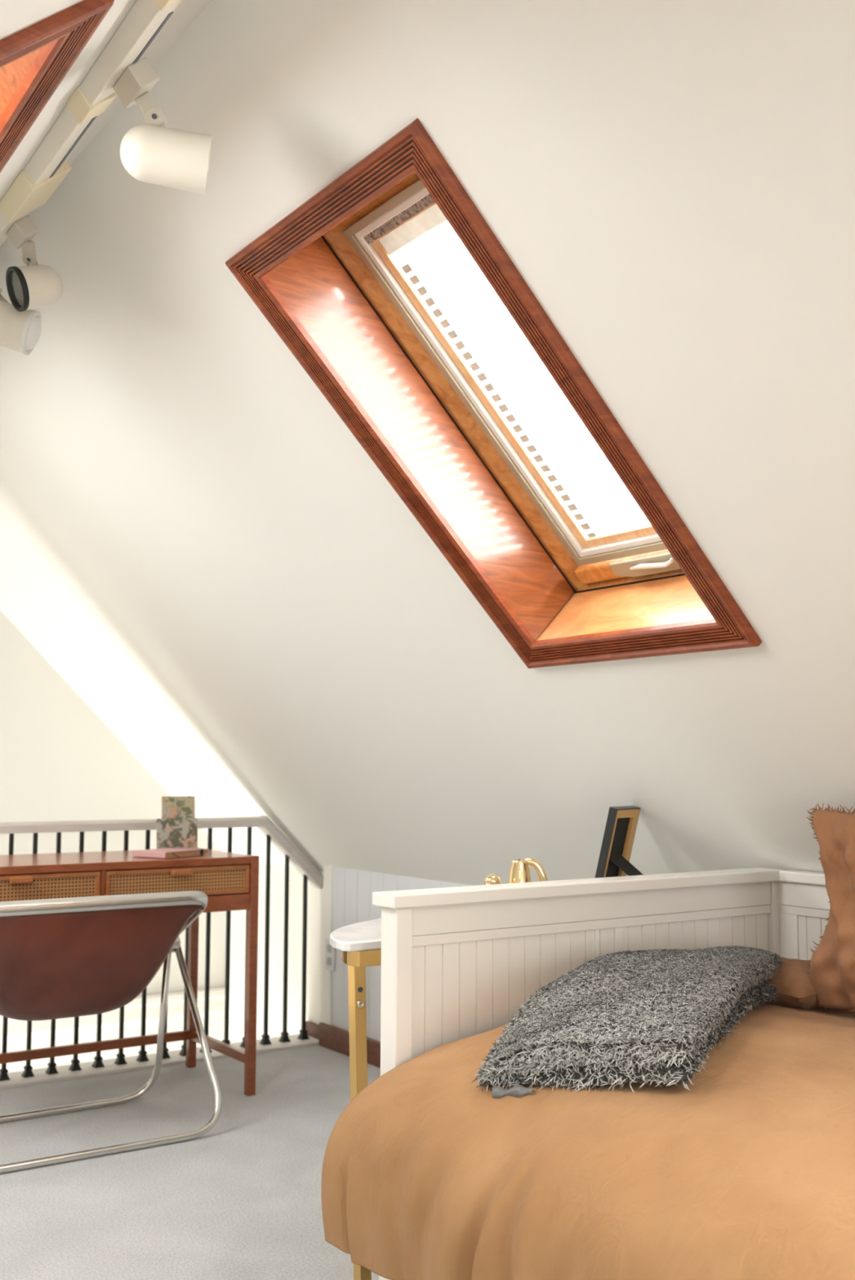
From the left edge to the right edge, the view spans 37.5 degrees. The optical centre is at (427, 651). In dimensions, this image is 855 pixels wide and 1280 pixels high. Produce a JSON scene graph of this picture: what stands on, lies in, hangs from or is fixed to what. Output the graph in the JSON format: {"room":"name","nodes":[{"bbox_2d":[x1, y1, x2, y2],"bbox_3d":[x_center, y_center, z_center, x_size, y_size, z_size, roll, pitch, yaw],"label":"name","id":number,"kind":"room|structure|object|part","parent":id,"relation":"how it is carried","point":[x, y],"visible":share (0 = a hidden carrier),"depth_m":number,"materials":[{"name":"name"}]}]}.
{"room":"bedroom","nodes":[
{"label":"bedroom","id":0,"kind":"room"},
{"bbox_2d":[0,0,212,202],"bbox_3d":[-1.062,-0.365,1.431,1.800,1.510,1.900,4,-6,-34],"label":"ceiling","id":1,"kind":"structure","parent":0,"point":[15,15],"depth_m":2.02,"materials":[{"name":"white paint"}]},
{"bbox_2d":[0,0,114,173],"bbox_3d":[-1.007,-0.648,1.681,0.990,0.908,0.677,3,-6,-30],"label":"window","id":2,"kind":"structure","parent":1,"relation":"attached to","point":[35,59],"depth_m":1.78,"materials":[{"name":"brown wood"}]},
{"bbox_2d":[0,0,182,247],"bbox_3d":[-0.793,-0.909,2.514,0.095,0.258,3.497,3,-6,-30],"label":"track","id":3,"kind":"object","parent":1,"relation":"attached to","point":[48,166],"visible":1,"depth_m":2.09,"materials":[{"name":"beige metal"}]},
{"bbox_2d":[0,287,41,355],"bbox_3d":[-1.010,-0.787,2.924,0.143,0.272,0.420,4,-6,-34],"label":"track spotlight","id":4,"kind":"object","parent":3,"relation":"attached to","point":[20,331],"visible":0.98,"depth_m":2.77,"materials":[{"name":"beige metal"}]},
{"bbox_3d":[-0.944,-0.780,2.802,0.035,0.036,0.012,2,-5,-16],"label":"stem","id":5,"kind":"part","parent":4,"relation":"part of","materials":[{"name":"beige metal"}]},
{"bbox_2d":[5,215,62,311],"bbox_3d":[-0.842,-0.822,2.703,0.127,0.186,0.124,4,-6,-34],"label":"track spotlight","id":6,"kind":"object","parent":3,"relation":"attached to","point":[34,285],"visible":1,"depth_m":2.69,"materials":[{"name":"beige metal"}]},
{"bbox_3d":[-0.855,-0.859,2.700,0.029,0.039,0.049,1,-5,-9],"label":"arm","id":7,"kind":"part","parent":6,"relation":"part of","materials":[{"name":"beige metal"}]},
{"bbox_2d":[112,57,212,194],"bbox_3d":[-0.422,-0.836,2.019,0.159,0.188,0.104,2,-6,-21],"label":"track spotlight","id":8,"kind":"object","parent":3,"relation":"attached to","point":[154,153],"visible":1,"depth_m":1.99,"materials":[{"name":"beige metal"}]},
{"bbox_3d":[-0.447,-0.872,2.016,0.044,0.046,0.021,3,-6,-29],"label":"arm","id":9,"kind":"part","parent":8,"relation":"part of","materials":[{"name":"beige metal"}]},
{"bbox_2d":[0,609,226,1072],"bbox_3d":[-2.248,1.513,4.554,3.585,4.695,0.001,4,-6,-34],"label":"wall","id":10,"kind":"structure","parent":0,"point":[60,761],"depth_m":5.17,"materials":[{"name":"white paint"}]},
{"bbox_2d":[0,996,224,1036],"bbox_3d":[-2.298,1.442,4.516,3.453,0.060,0.016,4,-6,-34],"label":"trim","id":11,"kind":"structure","parent":10,"relation":"attached to","point":[16,1027],"depth_m":5.19,"materials":[{"name":"white"}]},
{"bbox_2d":[0,986,225,1022],"bbox_3d":[-2.294,1.391,4.516,3.453,0.040,0.028,4,-6,-34],"label":"trim","id":12,"kind":"structure","parent":10,"relation":"attached to","point":[154,999],"depth_m":5.33,"materials":[{"name":"white"}]},
{"bbox_2d":[0,1044,380,1279],"bbox_3d":[0.079,1.259,1.032,3.505,0.220,6.985,4,-6,-34],"label":"floor","id":13,"kind":"structure","parent":0,"point":[241,1199],"depth_m":3.22,"materials":[{"name":"grey carpet"}]},
{"bbox_2d":[0,890,222,1173],"bbox_3d":[-1.090,1.044,3.714,0.766,0.684,0.750,4,-6,-34],"label":"folding chair","id":14,"kind":"object","parent":13,"relation":"on","point":[73,957],"visible":1,"depth_m":3.53,"materials":[{"name":"brown fabric"}]},
{"bbox_3d":[-1.103,1.133,3.725,0.716,0.507,0.175,4,-6,-34],"label":"leg frame","id":15,"kind":"part","parent":14,"relation":"part of","materials":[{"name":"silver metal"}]},
{"bbox_3d":[-1.109,0.841,3.761,0.712,0.273,0.682,4,-6,-34],"label":"seat frame","id":16,"kind":"part","parent":14,"relation":"part of","materials":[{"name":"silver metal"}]},
{"bbox_2d":[0,847,258,1096],"bbox_3d":[-1.110,1.030,3.956,1.040,0.757,0.493,4,-6,-34],"label":"writing desk","id":17,"kind":"object","parent":13,"relation":"on","point":[229,881],"visible":0.75,"depth_m":4.01,"materials":[{"name":"brown wood"}]},
{"bbox_3d":[-1.179,0.664,3.651,0.066,0.020,0.018,4,-6,-34],"label":"handle","id":18,"kind":"part","parent":17,"relation":"part of","materials":[{"name":"brown wood"}]},
{"bbox_3d":[-1.188,0.696,3.663,0.456,0.065,0.006,4,-6,-34],"label":"cane panel","id":19,"kind":"part","parent":17,"relation":"part of","materials":[{"name":"brown wicker"}]},
{"bbox_3d":[-1.188,0.696,3.663,0.480,0.089,0.018,4,-6,-34],"label":"drawer","id":20,"kind":"part","parent":17,"relation":"part of","materials":[{"name":"brown wicker"}]},
{"bbox_3d":[-1.242,0.768,4.174,0.984,0.146,0.016,4,-6,-34],"label":"panel","id":21,"kind":"part","parent":17,"relation":"part of","materials":[{"name":"brown wood"}]},
{"bbox_2d":[132,847,208,858],"bbox_3d":[-0.827,0.652,4.077,0.150,0.020,0.212,-3,-6,30],"label":"notebook","id":22,"kind":"object","parent":17,"relation":"on","point":[170,852],"visible":1,"depth_m":4.02,"materials":[{"name":"paper"}]},
{"bbox_2d":[156,817,197,848],"bbox_3d":[-0.847,0.622,4.261,0.142,0.113,0.013,3,-6,-28],"label":"greeting card","id":23,"kind":"object","parent":17,"relation":"on","point":[175,832],"visible":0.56,"depth_m":4.26,"materials":[{"name":"multicoloured paper"}]},
{"bbox_3d":[-0.778,0.723,3.944,0.480,0.089,0.018,4,-6,-34],"label":"drawer","id":24,"kind":"part","parent":17,"relation":"part of","materials":[{"name":"brown wood"}]},
{"bbox_3d":[-0.778,0.723,3.944,0.456,0.065,0.006,4,-6,-34],"label":"cane panel","id":25,"kind":"part","parent":17,"relation":"part of","materials":[{"name":"brown wicker"}]},
{"bbox_2d":[161,795,195,818],"bbox_3d":[-0.856,0.592,4.328,0.117,0.186,0.019,3,-6,-28],"label":"greeting card","id":26,"kind":"object","parent":17,"relation":"on","point":[171,801],"visible":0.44,"depth_m":4.34,"materials":[{"name":"paper"}]},
{"bbox_2d":[162,806,194,818],"bbox_3d":[-0.850,0.607,4.298,0.112,0.150,0.016,3,-6,-28],"label":"greeting card","id":27,"kind":"object","parent":17,"relation":"on","point":[184,811],"visible":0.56,"depth_m":4.31,"materials":[{"name":"multicoloured paper"}]},
{"bbox_3d":[-0.769,0.692,3.933,0.066,0.020,0.018,4,-6,-34],"label":"handle","id":28,"kind":"part","parent":17,"relation":"part of","materials":[{"name":"brown wood"}]},
{"bbox_3d":[-0.826,1.075,4.433,0.028,0.757,0.028,4,-6,-34],"label":"leg","id":29,"kind":"part","parent":17,"relation":"part of","materials":[{"name":"brown wood"}]},
{"bbox_3d":[-0.694,0.772,4.273,0.018,0.132,0.427,4,-6,-34],"label":"panel","id":30,"kind":"part","parent":17,"relation":"part of","materials":[{"name":"brown wicker"}]},
{"bbox_3d":[-0.567,1.042,4.060,0.028,0.757,0.028,4,-6,-34],"label":"leg","id":31,"kind":"part","parent":17,"relation":"part of","materials":[{"name":"brown wood"}]},
{"bbox_2d":[329,918,381,1279],"bbox_3d":[0.179,0.944,2.752,1.038,0.720,0.335,4,-6,-34],"label":"console table","id":32,"kind":"object","parent":13,"relation":"on","point":[359,944],"visible":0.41,"depth_m":2.39,"materials":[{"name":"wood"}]},
{"bbox_3d":[-0.128,0.934,2.387,0.047,0.672,0.025,4,-6,-34],"label":"leg","id":33,"kind":"part","parent":32,"relation":"part of","materials":[{"name":"brown wood"}]},
{"bbox_2d":[484,873,500,884],"bbox_3d":[0.135,0.517,2.622,0.052,0.106,0.052,4,-6,-34],"label":"bottle","id":34,"kind":"object","parent":32,"relation":"on","point":[491,878],"visible":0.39,"depth_m":2.61,"materials":[{"name":"gold metal"}]},
{"bbox_2d":[507,857,547,883],"bbox_3d":[0.209,0.508,2.682,0.083,0.135,0.054,3,-6,-24],"label":"pitcher","id":35,"kind":"object","parent":32,"relation":"on","point":[519,872],"visible":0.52,"depth_m":2.67,"materials":[{"name":"gold metal"}]},
{"bbox_3d":[0.232,0.503,2.676,0.050,0.125,0.010,0,-5,0],"label":"handle","id":36,"kind":"part","parent":35,"relation":"part of","materials":[{"name":"gold metal"}]},
{"bbox_2d":[594,805,643,878],"bbox_3d":[0.486,0.485,2.966,0.168,0.238,0.136,-3,-6,34],"label":"picture frame","id":37,"kind":"object","parent":32,"relation":"on","point":[621,822],"visible":0.56,"depth_m":2.97,"materials":[{"name":"black wood"}]},
{"bbox_2d":[372,867,830,1279],"bbox_3d":[0.916,0.799,1.694,1.058,0.823,2.052,4,-6,-34],"label":"daybed","id":38,"kind":"object","parent":13,"relation":"on","point":[458,962],"visible":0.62,"depth_m":2.42,"materials":[{"name":"white paint"}]},
{"bbox_3d":[-0.056,0.855,2.221,0.037,0.799,0.050,4,-6,-34],"label":"corner post","id":39,"kind":"part","parent":38,"relation":"part of","materials":[{"name":"white paint"}]},
{"bbox_3d":[0.346,0.472,2.535,1.036,0.024,0.072,4,-6,-34],"label":"rail","id":40,"kind":"part","parent":38,"relation":"part of","materials":[{"name":"white paint"}]},
{"bbox_2d":[320,1002,854,1279],"bbox_3d":[0.856,0.768,1.604,1.163,0.360,2.001,4,-6,-34],"label":"duvet","id":41,"kind":"object","parent":38,"relation":"on","point":[747,1172],"visible":0.73,"depth_m":1.77,"materials":[{"name":"fabric"}]},
{"bbox_2d":[472,945,781,1098],"bbox_3d":[0.409,0.639,2.276,0.363,0.176,0.859,-2,-6,25],"label":"shaggy pillow","id":42,"kind":"object","parent":41,"relation":"on","point":[649,1015],"visible":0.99,"depth_m":1.99,"materials":[{"name":"grey fabric"}]},
{"bbox_2d":[760,956,816,1009],"bbox_3d":[0.738,0.677,2.574,0.250,0.092,0.260,4,-6,-34],"label":"bed pillow","id":43,"kind":"object","parent":41,"relation":"on","point":[793,985],"visible":0.31,"depth_m":2.46,"materials":[{"name":"brown fabric"}]},
{"bbox_2d":[805,801,854,1012],"bbox_3d":[0.912,0.482,2.309,0.174,0.397,0.484,4,-6,-34],"label":"fringed pillow","id":44,"kind":"object","parent":41,"relation":"on","point":[831,973],"visible":0.99,"depth_m":2.40,"materials":[{"name":"fabric"}]},
{"bbox_3d":[0.361,0.768,2.509,0.965,0.429,0.004,4,-6,-34],"label":"panel","id":45,"kind":"part","parent":38,"relation":"part of","materials":[{"name":"white paint"}]},
{"bbox_3d":[0.358,0.785,2.511,0.965,0.496,0.023,4,-6,-34],"label":"rail","id":46,"kind":"part","parent":38,"relation":"part of","materials":[{"name":"white paint"}]},
{"bbox_3d":[0.761,0.910,2.785,0.022,0.799,0.047,4,-6,-34],"label":"corner post","id":47,"kind":"part","parent":38,"relation":"part of","materials":[{"name":"white paint"}]},
{"bbox_3d":[1.356,0.427,1.988,0.041,0.023,1.980,4,-6,-34],"label":"rail","id":48,"kind":"part","parent":38,"relation":"part of","materials":[{"name":"white paint"}]},
{"bbox_3d":[1.357,0.739,1.969,0.023,0.496,1.993,4,-6,-34],"label":"rail","id":49,"kind":"part","parent":38,"relation":"part of","materials":[{"name":"white paint"}]},
{"bbox_3d":[1.353,0.722,1.968,0.004,0.429,1.993,4,-6,-34],"label":"panel","id":50,"kind":"part","parent":38,"relation":"part of","materials":[{"name":"white paint"}]},
{"bbox_2d":[228,862,473,1043],"bbox_3d":[1.326,2.134,2.267,0.100,3.071,7.720,4,-6,-34],"label":"wall","id":51,"kind":"structure","parent":0,"point":[314,895],"depth_m":4.97,"materials":[{"name":"white paint"}]},
{"bbox_2d":[0,1033,318,1088],"bbox_3d":[-1.853,1.507,3.849,3.437,0.242,0.165,4,-6,-34],"label":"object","id":52,"kind":"structure","parent":51,"relation":"attached to","point":[16,1080],"depth_m":4.37,"materials":[{"name":"white wood"}]},
{"bbox_2d":[0,815,323,1080],"bbox_3d":[-1.832,0.965,3.902,3.473,0.849,0.070,4,-6,-34],"label":"stair railing","id":53,"kind":"object","parent":52,"relation":"on","point":[273,835],"visible":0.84,"depth_m":4.61,"materials":[{"name":"black metal"}]},
{"bbox_3d":[-1.943,0.557,3.862,3.200,0.036,0.070,4,-6,-34],"label":"handrail","id":54,"kind":"part","parent":53,"relation":"part of","materials":[{"name":"white wood"}]},
{"bbox_3d":[-0.519,0.771,4.830,0.283,0.286,0.070,4,-6,-34],"label":"sloped handrail","id":55,"kind":"part","parent":53,"relation":"part of","materials":[{"name":"white wood"}]},
{"bbox_2d":[321,864,333,1025],"bbox_3d":[-0.362,1.148,4.762,0.046,0.674,0.065,4,-6,-34],"label":"trim","id":56,"kind":"structure","parent":51,"relation":"attached to","point":[327,869],"depth_m":4.75,"materials":[{"name":"white paint"}]},
{"bbox_2d":[324,937,335,971],"bbox_3d":[-0.367,1.140,4.729,0.010,0.115,0.065,4,-6,-34],"label":"wall outlet","id":57,"kind":"object","parent":51,"relation":"attached to","point":[330,952],"visible":0.94,"depth_m":4.72,"materials":[{"name":"white plastic"}]},
{"bbox_2d":[326,944,331,952],"bbox_3d":[-0.369,1.117,4.729,0.004,0.028,0.029,4,-6,-34],"label":"socket","id":58,"kind":"object","parent":57,"relation":"attached to","point":[328,946],"depth_m":4.73,"materials":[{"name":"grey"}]},
{"bbox_2d":[326,957,331,965],"bbox_3d":[-0.369,1.164,4.725,0.004,0.028,0.029,4,-6,-34],"label":"socket","id":59,"kind":"object","parent":57,"relation":"attached to","point":[328,959],"depth_m":4.72,"materials":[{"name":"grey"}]},
{"bbox_2d":[305,1021,380,1067],"bbox_3d":[1.501,1.202,2.022,0.045,0.085,6.985,4,-6,-34],"label":"baseboard","id":60,"kind":"structure","parent":51,"relation":"attached to","point":[332,1037],"depth_m":4.63,"materials":[{"name":"brown wood"}]},
{"bbox_2d":[0,0,854,905],"bbox_3d":[0.640,-0.232,2.001,1.660,1.660,7.720,4,-6,-34],"label":"ceiling","id":61,"kind":"structure","parent":0,"point":[194,539],"depth_m":2.63,"materials":[{"name":"white paint"}]},
{"bbox_2d":[225,117,761,668],"bbox_3d":[0.185,-0.484,2.480,0.970,0.970,0.670,4,-6,-34],"label":"window","id":62,"kind":"structure","parent":61,"relation":"attached to","point":[322,277],"depth_m":2.61,"materials":[{"name":"brown wood"}]},
{"bbox_3d":[0.254,-0.556,2.535,0.798,0.798,0.587,4,-6,-34],"label":"frame","id":63,"kind":"part","parent":62,"relation":"part of","materials":[{"name":"brown wood"}]},
{"bbox_3d":[0.224,-0.549,2.514,0.652,0.652,0.453,4,-6,-34],"label":"sash","id":64,"kind":"part","parent":62,"relation":"part of","materials":[{"name":"brown wood"}]},
{"bbox_3d":[0.231,-0.556,2.519,0.600,0.600,0.389,4,-6,-34],"label":"sash","id":65,"kind":"part","parent":62,"relation":"part of","materials":[{"name":"brown wood"}]},
{"bbox_2d":[378,204,651,538],"bbox_3d":[0.233,-0.552,2.520,0.570,0.578,0.345,4,-6,-34],"label":"blind","id":66,"kind":"object","parent":62,"relation":"attached to","point":[428,236],"visible":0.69,"depth_m":2.57,"materials":[{"name":"white fabric"}]},
{"bbox_3d":[0.017,-0.833,2.395,0.044,0.044,0.345,4,-6,-34],"label":"head rail","id":67,"kind":"part","parent":66,"relation":"part of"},
{"bbox_3d":[0.182,-0.515,2.625,0.511,0.511,0.002,4,-6,-34],"label":"ladder cord","id":68,"kind":"part","parent":66,"relation":"part of","materials":[{"name":"white fabric"}]},
{"bbox_3d":[0.458,-0.259,2.650,0.020,0.020,0.337,4,-6,-34],"label":"slat rail","id":69,"kind":"part","parent":66,"relation":"part of","materials":[{"name":"white"}]},
{"bbox_3d":[0.488,-0.194,2.666,0.049,0.049,0.483,4,-6,-34],"label":"rail","id":70,"kind":"part","parent":62,"relation":"part of","materials":[{"name":"brown wood"}]},
{"bbox_3d":[0.449,-0.089,2.629,0.135,0.135,0.583,4,-6,-34],"label":"sill","id":71,"kind":"part","parent":62,"relation":"part of","materials":[{"name":"brown wood"}]},
{"bbox_3d":[0.471,-0.179,2.639,0.018,0.017,0.142,3,-6,-29],"label":"lever","id":72,"kind":"part","parent":62,"relation":"part of","materials":[{"name":"white"}]}
]}

